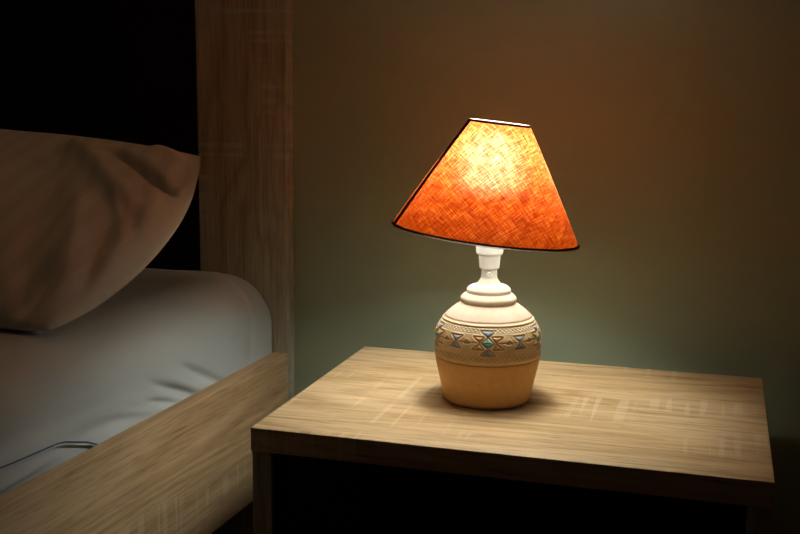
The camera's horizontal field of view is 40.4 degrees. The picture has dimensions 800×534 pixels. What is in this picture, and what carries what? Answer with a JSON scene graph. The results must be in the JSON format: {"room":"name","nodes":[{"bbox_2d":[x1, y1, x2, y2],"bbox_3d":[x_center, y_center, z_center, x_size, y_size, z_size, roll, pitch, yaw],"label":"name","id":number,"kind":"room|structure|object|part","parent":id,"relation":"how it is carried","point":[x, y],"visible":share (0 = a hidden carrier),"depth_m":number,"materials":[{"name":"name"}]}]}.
{"room":"bedroom","nodes":[
{"label":"bedroom","id":0,"kind":"room"},
{"bbox_2d":[292,0,799,533],"bbox_3d":[0.001,-0.705,1.435,4.400,2.500,0.100,4,10,18],"label":"wall","id":1,"kind":"structure","parent":0,"point":[666,133],"depth_m":1.40,"materials":[{"name":"green paint"}]},
{"bbox_3d":[-0.541,0.804,0.102,4.522,0.050,3.370,3,10,16],"label":"floor","id":2,"kind":"structure","parent":0,"visible":0},
{"bbox_2d":[0,0,294,533],"bbox_3d":[-1.246,0.087,0.837,1.693,1.110,2.120,3,10,16],"label":"frame","id":3,"kind":"object","parent":2,"relation":"on","point":[212,80],"visible":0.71,"depth_m":1.52,"materials":[{"name":"brown wood"}]},
{"bbox_2d":[0,445,93,495],"bbox_3d":[-1.236,0.223,0.862,1.650,0.219,2.050,3,10,16],"label":"mattress","id":4,"kind":"object","parent":3,"relation":"in","point":[12,477],"visible":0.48,"depth_m":1.05,"materials":[{"name":"white fabric"}]},
{"bbox_2d":[0,268,271,470],"bbox_3d":[-1.235,0.188,0.856,1.659,0.156,2.051,3,10,16],"label":"fitted sheet","id":5,"kind":"object","parent":4,"relation":"on","point":[165,337],"visible":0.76,"depth_m":1.23,"materials":[{"name":"white fabric"}]},
{"bbox_2d":[0,129,200,330],"bbox_3d":[-0.616,-0.077,1.387,0.725,0.205,0.396,3,10,16],"label":"pillow","id":6,"kind":"object","parent":5,"relation":"on","point":[81,217],"visible":1,"depth_m":1.25,"materials":[{"name":"beige fabric"}]},
{"bbox_3d":[-0.918,-0.117,1.780,1.340,0.809,0.018,4,10,18],"label":"headboard panel","id":7,"kind":"part","parent":3,"relation":"part of","materials":[{"name":"black"}]},
{"bbox_3d":[-0.498,0.365,0.611,0.100,0.179,2.033,3,10,16],"label":"rail","id":8,"kind":"part","parent":3,"relation":"part of","materials":[{"name":"brown wood"}]},
{"bbox_3d":[-0.219,-0.022,1.554,0.136,1.110,0.025,4,10,18],"label":"headboard post","id":9,"kind":"part","parent":3,"relation":"part of","materials":[{"name":"brown wood"}]},
{"bbox_2d":[251,347,774,533],"bbox_3d":[0.139,0.369,1.232,0.500,0.450,0.365,3,10,16],"label":"nightstand","id":10,"kind":"object","parent":2,"relation":"on","point":[376,444],"visible":1,"depth_m":1.07,"materials":[{"name":"brown wood"}]},
{"bbox_3d":[-0.090,0.368,1.301,0.020,0.426,0.362,3,10,16],"label":"panel","id":11,"kind":"part","parent":10,"relation":"part of","materials":[{"name":"brown wood"}]},
{"bbox_2d":[391,118,579,409],"bbox_3d":[0.091,-0.006,1.173,0.202,0.307,0.203,0,9,0],"label":"table lamp","id":12,"kind":"object","parent":10,"relation":"on","point":[493,190],"visible":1,"depth_m":1.12,"materials":[{"name":"fabric"}]},
{"bbox_3d":[0.092,-0.091,1.159,0.199,0.132,0.200,3,10,16],"label":"lamp shade","id":13,"kind":"part","parent":12,"relation":"part of","materials":[{"name":"orange fabric"}]},
{"bbox_2d":[476,246,502,269],"bbox_3d":[0.097,-0.015,1.175,0.030,0.034,0.030,3,10,16],"label":"socket","id":14,"kind":"object","parent":12,"relation":"attached to","point":[489,258],"depth_m":1.17,"materials":[{"name":"white plastic"}]},
{"bbox_3d":[0.092,0.296,1.057,0.451,0.194,0.016,3,10,16],"label":"drawer","id":15,"kind":"part","parent":10,"relation":"part of","materials":[{"name":"black"}]},
{"bbox_3d":[0.368,0.394,1.167,0.020,0.426,0.362,3,10,16],"label":"panel","id":16,"kind":"part","parent":10,"relation":"part of","materials":[{"name":"brown wood"}]}
]}

